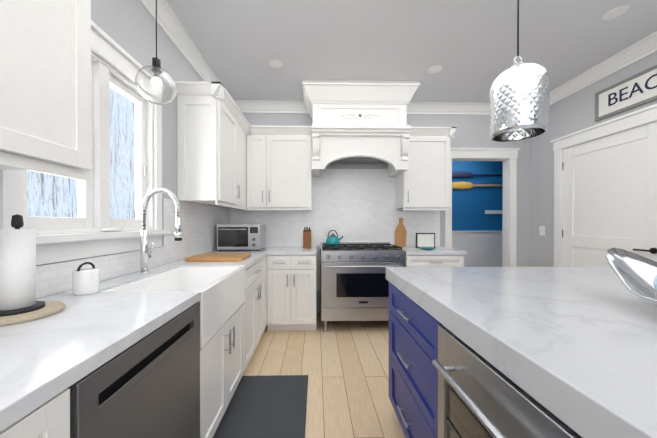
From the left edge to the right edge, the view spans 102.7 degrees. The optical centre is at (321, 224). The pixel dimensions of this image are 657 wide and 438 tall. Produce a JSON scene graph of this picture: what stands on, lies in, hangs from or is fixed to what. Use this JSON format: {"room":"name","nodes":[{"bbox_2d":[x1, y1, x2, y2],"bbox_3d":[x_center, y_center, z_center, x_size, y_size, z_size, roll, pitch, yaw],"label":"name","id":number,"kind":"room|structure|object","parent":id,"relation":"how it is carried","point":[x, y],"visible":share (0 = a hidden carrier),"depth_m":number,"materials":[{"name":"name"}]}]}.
{"room":"kitchen","nodes":[
{"label":"kitchen","id":0,"kind":"room"},
{"bbox_2d":[36,0,226,298],"bbox_3d":[-1.246,-0.193,0.547,0.120,2.820,6.180,0,0,-1],"label":"wall","id":1,"kind":"structure","parent":0,"point":[128,26],"depth_m":1.87,"materials":[{"name":"grey paint"}]},
{"bbox_2d":[0,0,90,175],"bbox_3d":[-1.008,-0.681,0.481,0.350,0.973,0.957,0,0,-1],"label":"upper cabinet","id":2,"kind":"object","parent":1,"relation":"attached to","point":[45,86],"depth_m":0.81,"materials":[{"name":"white wood"}]},
{"bbox_2d":[0,20,169,264],"bbox_3d":[-1.235,-0.432,1.466,0.180,1.200,1.060,0,0,-1],"label":"casement","id":3,"kind":"object","parent":1,"relation":"attached to","point":[83,234],"visible":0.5,"depth_m":1.44,"materials":[{"name":"white wood"}]},
{"bbox_2d":[103,228,122,231],"bbox_3d":[-1.174,0.030,1.479,0.060,0.020,0.130,0,0,-1],"label":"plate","id":4,"kind":"object","parent":3,"relation":"on","point":[112,229],"visible":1,"depth_m":1.45,"materials":[{"name":"white ceramic"}]},
{"bbox_2d":[36,198,228,298],"bbox_3d":[-1.198,0.056,1.433,0.009,0.504,4.147,0,0,-1],"label":"tile backsplash","id":5,"kind":"structure","parent":1,"relation":"attached to","point":[199,222],"depth_m":2.03,"materials":[{"name":"white tile"}]},
{"bbox_2d":[175,81,250,208],"bbox_3d":[-1.053,-0.691,2.703,0.350,0.973,0.972,0,0,-1],"label":"upper cabinet","id":6,"kind":"object","parent":1,"relation":"attached to","point":[213,127],"depth_m":2.23,"materials":[{"name":"white wood"}]},
{"bbox_2d":[243,313,405,437],"bbox_3d":[0.865,1.267,0.536,4.340,0.100,6.300,0,0,-1],"label":"floor","id":7,"kind":"structure","parent":0,"point":[343,366],"depth_m":2.16,"materials":[{"name":"brown wood"}]},
{"bbox_2d":[0,389,69,437],"bbox_3d":[-0.831,0.788,-0.027,0.658,0.863,1.207,0,0,-1],"label":"base cabinet","id":8,"kind":"object","parent":7,"relation":"on","point":[50,418],"visible":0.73,"depth_m":0.53,"materials":[{"name":"white wood"}]},
{"bbox_2d":[67,302,199,437],"bbox_3d":[-0.855,0.784,0.891,0.608,0.863,0.619,0,0,-1],"label":"stainless steel dishwasher","id":9,"kind":"object","parent":7,"relation":"on","point":[148,386],"visible":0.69,"depth_m":0.84,"materials":[{"name":"black metal"}]},
{"bbox_2d":[200,303,243,437],"bbox_3d":[-0.864,0.897,1.579,0.658,0.632,0.738,0,0,-1],"label":"base cabinet","id":10,"kind":"object","parent":7,"relation":"on","point":[221,362],"visible":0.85,"depth_m":1.49,"materials":[{"name":"white wood"}]},
{"bbox_2d":[244,256,266,371],"bbox_3d":[-0.897,0.778,2.341,0.622,0.864,0.778,0,0,-1],"label":"base cabinet","id":11,"kind":"object","parent":7,"relation":"on","point":[255,313],"visible":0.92,"depth_m":2.21,"materials":[{"name":"white wood"}]},
{"bbox_2d":[0,247,271,431],"bbox_3d":[-0.876,0.328,1.441,0.630,0.040,4.148,0,0,-1],"label":"countertop","id":12,"kind":"structure","parent":11,"relation":"on","point":[72,342],"depth_m":0.75,"materials":[{"name":"white stone"}]},
{"bbox_2d":[0,214,65,325],"bbox_3d":[-1.033,0.138,0.893,0.234,0.344,0.234,0,0,-1],"label":"paper towel holder","id":13,"kind":"object","parent":12,"relation":"on","point":[19,303],"visible":1,"depth_m":0.87,"materials":[{"name":"white paper"}]},
{"bbox_2d":[72,262,99,294],"bbox_3d":[-1.059,0.239,1.183,0.092,0.139,0.092,0,0,-1],"label":"utensil crock","id":14,"kind":"object","parent":12,"relation":"on","point":[86,281],"visible":0.98,"depth_m":1.15,"materials":[{"name":"ceramic"}]},
{"bbox_2d":[139,188,182,273],"bbox_3d":[-1.006,0.040,1.664,0.262,0.536,0.099,0,0,-1],"label":"pull-down faucet","id":15,"kind":"object","parent":12,"relation":"on","point":[145,234],"visible":1,"depth_m":1.63,"materials":[{"name":"silver metal"}]},
{"bbox_2d":[100,266,244,347],"bbox_3d":[-0.804,0.443,1.579,0.487,0.259,0.728,0,0,-1],"label":"sink","id":16,"kind":"object","parent":12,"relation":"in","point":[222,290],"visible":0.31,"depth_m":1.62,"materials":[{"name":"white ceramic"}]},
{"bbox_2d":[185,253,250,261],"bbox_3d":[-0.892,0.289,2.316,0.460,0.029,0.340,0,0,-1],"label":"cutting board","id":17,"kind":"object","parent":12,"relation":"on","point":[221,257],"visible":1,"depth_m":2.18,"materials":[{"name":"brown wood"}]},
{"bbox_2d":[217,224,265,250],"bbox_3d":[-0.938,0.150,3.096,0.480,0.300,0.377,0,0,-1],"label":"toaster oven","id":18,"kind":"object","parent":12,"relation":"on","point":[241,236],"visible":1,"depth_m":2.94,"materials":[{"name":"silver metal"}]},
{"bbox_2d":[213,375,307,437],"bbox_3d":[-0.367,1.207,1.358,0.550,0.011,1.455,0,0,-1],"label":"runner rug","id":19,"kind":"object","parent":7,"relation":"on","point":[273,406],"visible":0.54,"depth_m":1.70,"materials":[{"name":"grey fabric"}]},
{"bbox_2d":[267,255,315,330],"bbox_3d":[-0.343,0.774,3.188,0.557,0.863,0.673,0,0,-1],"label":"base cabinet","id":20,"kind":"object","parent":7,"relation":"on","point":[291,292],"visible":0.98,"depth_m":2.89,"materials":[{"name":"white wood"}]},
{"bbox_2d":[268,247,315,255],"bbox_3d":[-0.330,0.321,3.192,0.531,0.040,0.668,0,0,-1],"label":"countertop","id":21,"kind":"structure","parent":20,"relation":"on","point":[276,251],"depth_m":2.91,"materials":[{"name":"white stone"}]},
{"bbox_2d":[303,227,310,248],"bbox_3d":[-0.182,0.167,3.311,0.100,0.265,0.140,0,0,-1],"label":"knife block","id":22,"kind":"object","parent":21,"relation":"on","point":[307,239],"visible":1,"depth_m":3.24,"materials":[{"name":"brown wood"}]},
{"bbox_2d":[320,242,405,331],"bbox_3d":[0.456,0.723,3.195,0.938,0.965,0.693,0,0,-1],"label":"range","id":23,"kind":"object","parent":7,"relation":"on","point":[354,284],"visible":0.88,"depth_m":2.91,"materials":[{"name":"silver metal"}]},
{"bbox_2d":[326,230,343,244],"bbox_3d":[0.162,0.162,3.288,0.227,0.186,0.180,0,0,-1],"label":"kettle","id":24,"kind":"object","parent":23,"relation":"on","point":[332,239],"visible":1,"depth_m":3.23,"materials":[{"name":"metal"}]},
{"bbox_2d":[389,282,441,437],"bbox_3d":[0.714,0.790,1.346,0.628,0.848,0.710,0,0,-1],"label":"drawer bank","id":25,"kind":"object","parent":7,"relation":"on","point":[413,355],"visible":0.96,"depth_m":1.27,"materials":[{"name":"blue wood"}]},
{"bbox_2d":[405,255,463,266],"bbox_3d":[1.256,0.774,3.221,0.648,0.863,0.673,0,0,-1],"label":"base cabinet","id":26,"kind":"object","parent":7,"relation":"on","point":[434,261],"visible":0.15,"depth_m":2.92,"materials":[{"name":"white wood"}]},
{"bbox_2d":[399,246,466,254],"bbox_3d":[1.270,0.321,3.235,0.680,0.040,0.648,0,0,-1],"label":"countertop","id":27,"kind":"structure","parent":26,"relation":"on","point":[414,250],"depth_m":2.92,"materials":[{"name":"white stone"}]},
{"bbox_2d":[395,218,405,245],"bbox_3d":[1.054,0.108,3.510,0.150,0.380,0.048,0,0,-1],"label":"cutting board","id":28,"kind":"object","parent":27,"relation":"on","point":[400,235],"visible":0.88,"depth_m":3.50,"materials":[{"name":"brown wood"}]},
{"bbox_2d":[416,233,434,247],"bbox_3d":[1.317,0.205,3.375,0.240,0.189,0.092,0,0,-1],"label":"frame","id":29,"kind":"object","parent":27,"relation":"on","point":[425,239],"visible":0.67,"depth_m":3.33,"materials":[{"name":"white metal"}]},
{"bbox_2d":[419,247,436,249],"bbox_3d":[1.262,0.288,3.130,0.210,0.024,0.210,0,0,-1],"label":"plate","id":30,"kind":"object","parent":27,"relation":"on","point":[428,248],"visible":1,"depth_m":3.08,"materials":[{"name":"ceramic"}]},
{"bbox_2d":[432,325,581,437],"bbox_3d":[0.706,0.794,0.693,0.651,0.845,0.585,0,0,-1],"label":"oven","id":31,"kind":"object","parent":7,"relation":"on","point":[479,396],"visible":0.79,"depth_m":0.71,"materials":[{"name":"silver metal"}]},
{"bbox_3d":[1.956,0.793,0.537,1.818,0.848,2.422,0,0,-1],"label":"kitchen island","id":32,"kind":"object","parent":7,"relation":"on","visible":0},
{"bbox_2d":[386,266,656,437],"bbox_3d":[1.670,0.327,0.513,2.450,0.080,2.490,0,0,-1],"label":"island countertop","id":33,"kind":"structure","parent":32,"relation":"on","point":[574,348],"depth_m":0.71,"materials":[{"name":"white stone"}]},
{"bbox_2d":[606,248,656,306],"bbox_3d":[1.091,0.191,0.706,0.313,0.190,0.704,0,0,-1],"label":"bowl","id":34,"kind":"object","parent":33,"relation":"on","point":[636,274],"visible":0.98,"depth_m":0.96,"materials":[{"name":"silver metal"}]},
{"bbox_2d":[653,275,656,289],"bbox_3d":[1.108,0.189,0.820,0.093,0.094,0.093,0,0,-10],"label":"ball","id":35,"kind":"object","parent":34,"relation":"in","point":[655,282],"visible":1,"depth_m":0.83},
{"bbox_2d":[242,113,529,312],"bbox_3d":[0.862,-0.206,3.620,4.220,2.820,0.120,0,0,-1],"label":"wall","id":36,"kind":"structure","parent":0,"point":[472,131],"depth_m":3.58,"materials":[{"name":"grey paint"}]},
{"bbox_2d":[247,125,311,209],"bbox_3d":[-0.518,-0.676,3.330,0.785,1.008,0.376,0,0,-1],"label":"upper cabinet","id":37,"kind":"object","parent":36,"relation":"attached to","point":[279,167],"visible":1,"depth_m":3.19,"materials":[{"name":"white wood"}]},
{"bbox_2d":[229,169,439,290],"bbox_3d":[0.184,0.079,3.541,2.838,1.650,0.009,0,0,-1],"label":"tile backsplash","id":38,"kind":"structure","parent":36,"relation":"attached to","point":[354,205],"depth_m":3.54,"materials":[{"name":"white tile"}]},
{"bbox_2d":[302,80,419,176],"bbox_3d":[0.440,-1.124,3.236,1.330,0.979,0.596,0,0,-1],"label":"range hood","id":39,"kind":"object","parent":36,"relation":"attached to","point":[359,121],"visible":1,"depth_m":3.02,"materials":[{"name":"white wood"}]},
{"bbox_2d":[396,127,456,209],"bbox_3d":[1.318,-0.676,3.367,0.635,1.008,0.376,0,0,-1],"label":"upper cabinet","id":40,"kind":"object","parent":36,"relation":"attached to","point":[423,182],"visible":0.9,"depth_m":3.23,"materials":[{"name":"white wood"}]},
{"bbox_2d":[445,148,519,266],"bbox_3d":[2.162,0.087,3.628,1.040,2.235,0.160,0,0,-1],"label":"door frame","id":41,"kind":"structure","parent":36,"relation":"attached to","point":[508,157],"depth_m":3.58,"materials":[{"name":"white wood"}]},
{"bbox_2d":[166,0,656,102],"bbox_3d":[0.865,-1.653,0.523,4.340,0.100,6.300,0,0,-1],"label":"ceiling","id":42,"kind":"structure","parent":0,"point":[470,46],"depth_m":2.29,"materials":[{"name":"white paint"}]},
{"bbox_2d":[135,0,176,104],"bbox_3d":[-0.987,-1.164,1.568,0.210,0.884,0.210,0,0,-1],"label":"light","id":43,"kind":"object","parent":42,"relation":"hanging from","point":[155,83],"visible":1,"depth_m":1.51,"materials":[{"name":"clear glass"}]},
{"bbox_2d":[269,59,282,67],"bbox_3d":[-0.458,-1.609,2.637,0.144,0.006,0.144,0,0,-1],"label":"recessed light","id":44,"kind":"object","parent":42,"relation":"in","point":[274,63],"visible":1,"depth_m":2.63,"materials":[{"name":"white plastic"}]},
{"bbox_2d":[139,0,656,114],"bbox_3d":[0.865,-1.540,0.524,4.100,0.125,6.060,0,0,-1],"label":"crown molding","id":45,"kind":"structure","parent":42,"relation":"attached to","point":[169,23],"depth_m":2.69,"materials":[{"name":"white wood"}]},
{"bbox_2d":[428,65,442,73],"bbox_3d":[1.180,-1.609,2.731,0.144,0.006,0.144,0,0,-1],"label":"recessed light","id":46,"kind":"object","parent":42,"relation":"in","point":[435,69],"visible":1,"depth_m":2.73,"materials":[{"name":"white plastic"}]},
{"bbox_2d":[490,0,549,141],"bbox_3d":[1.008,-1.032,1.349,0.246,1.147,0.246,0,0,-1],"label":"ceiling light","id":47,"kind":"object","parent":42,"relation":"hanging from","point":[519,100],"visible":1,"depth_m":1.26,"materials":[{"name":"silver metal"}]},
{"bbox_2d":[601,5,629,20],"bbox_3d":[2.235,-1.606,2.002,0.144,0.006,0.144,0,0,-1],"label":"recessed light","id":48,"kind":"object","parent":42,"relation":"in","point":[616,12],"visible":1,"depth_m":2.00,"materials":[{"name":"white plastic"}]},
{"bbox_2d":[452,161,502,230],"bbox_3d":[2.690,-0.103,5.198,3.100,2.600,0.120,0,0,-1],"label":"wall","id":49,"kind":"structure","parent":0,"point":[471,206],"depth_m":5.14,"materials":[{"name":"blue paint"}]},
{"bbox_2d":[452,231,501,266],"bbox_3d":[2.693,0.663,5.050,2.840,1.070,0.178,0,0,-1],"label":"wainscoting","id":50,"kind":"structure","parent":49,"relation":"attached to","point":[483,248],"depth_m":5.11,"materials":[{"name":"white wood"}]},
{"bbox_2d":[452,171,502,177],"bbox_3d":[3.147,-0.962,5.112,1.290,0.127,0.036,0,0,-1],"label":"oar","id":51,"kind":"object","parent":49,"relation":"attached to","point":[462,174],"visible":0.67,"depth_m":5.09,"materials":[{"name":"blue wood"}]},
{"bbox_2d":[452,182,502,188],"bbox_3d":[3.142,-0.752,5.113,1.300,0.146,0.036,0,0,-1],"label":"oar","id":52,"kind":"object","parent":49,"relation":"attached to","point":[462,185],"visible":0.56,"depth_m":5.09,"materials":[{"name":"yellow wood"}]},
{"bbox_2d":[485,210,502,214],"bbox_3d":[3.442,-0.229,5.126,0.500,0.086,0.050,0,0,-1],"label":"hook rail","id":53,"kind":"object","parent":49,"relation":"attached to","point":[494,212],"visible":0.65,"depth_m":5.13,"materials":[{"name":"white metal"}]},
{"bbox_2d":[530,52,656,266],"bbox_3d":[2.974,-0.193,0.572,0.120,2.820,6.059,0,0,-1],"label":"wall","id":54,"kind":"structure","parent":0,"point":[572,113],"depth_m":3.27,"materials":[{"name":"grey paint"}]},
{"bbox_2d":[539,226,544,235],"bbox_3d":[2.851,0.085,3.402,0.012,0.120,0.080,0,0,-1],"label":"light switch","id":55,"kind":"object","parent":54,"relation":"attached to","point":[541,230],"visible":1,"depth_m":3.39,"materials":[{"name":"white plastic"}]},
{"bbox_2d":[550,104,656,266],"bbox_3d":[2.912,0.091,2.670,0.160,2.235,1.155,0,0,-1],"label":"door frame","id":56,"kind":"structure","parent":54,"relation":"attached to","point":[638,118],"depth_m":2.94,"materials":[{"name":"white wood"}]},
{"bbox_2d":[562,122,656,266],"bbox_3d":[2.867,0.157,2.672,0.098,2.086,0.907,0,0,-1],"label":"door","id":57,"kind":"structure","parent":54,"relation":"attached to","point":[610,192],"depth_m":2.63,"materials":[{"name":"white wood"}]},
{"bbox_2d":[595,65,656,120],"bbox_3d":[2.865,-1.215,2.236,0.026,0.290,1.000,0,0,-1],"label":"sign","id":58,"kind":"object","parent":54,"relation":"attached to","point":[636,90],"visible":1,"depth_m":2.46,"materials":[{"name":"white wood"}]},
{"label":"outside","id":59,"kind":"structure","parent":0,"visible":0},
{"bbox_2d":[27,88,134,218],"bbox_3d":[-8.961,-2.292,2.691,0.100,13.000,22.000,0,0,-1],"label":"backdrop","id":60,"kind":"structure","parent":59,"point":[41,181],"depth_m":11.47,"materials":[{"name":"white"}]}
]}

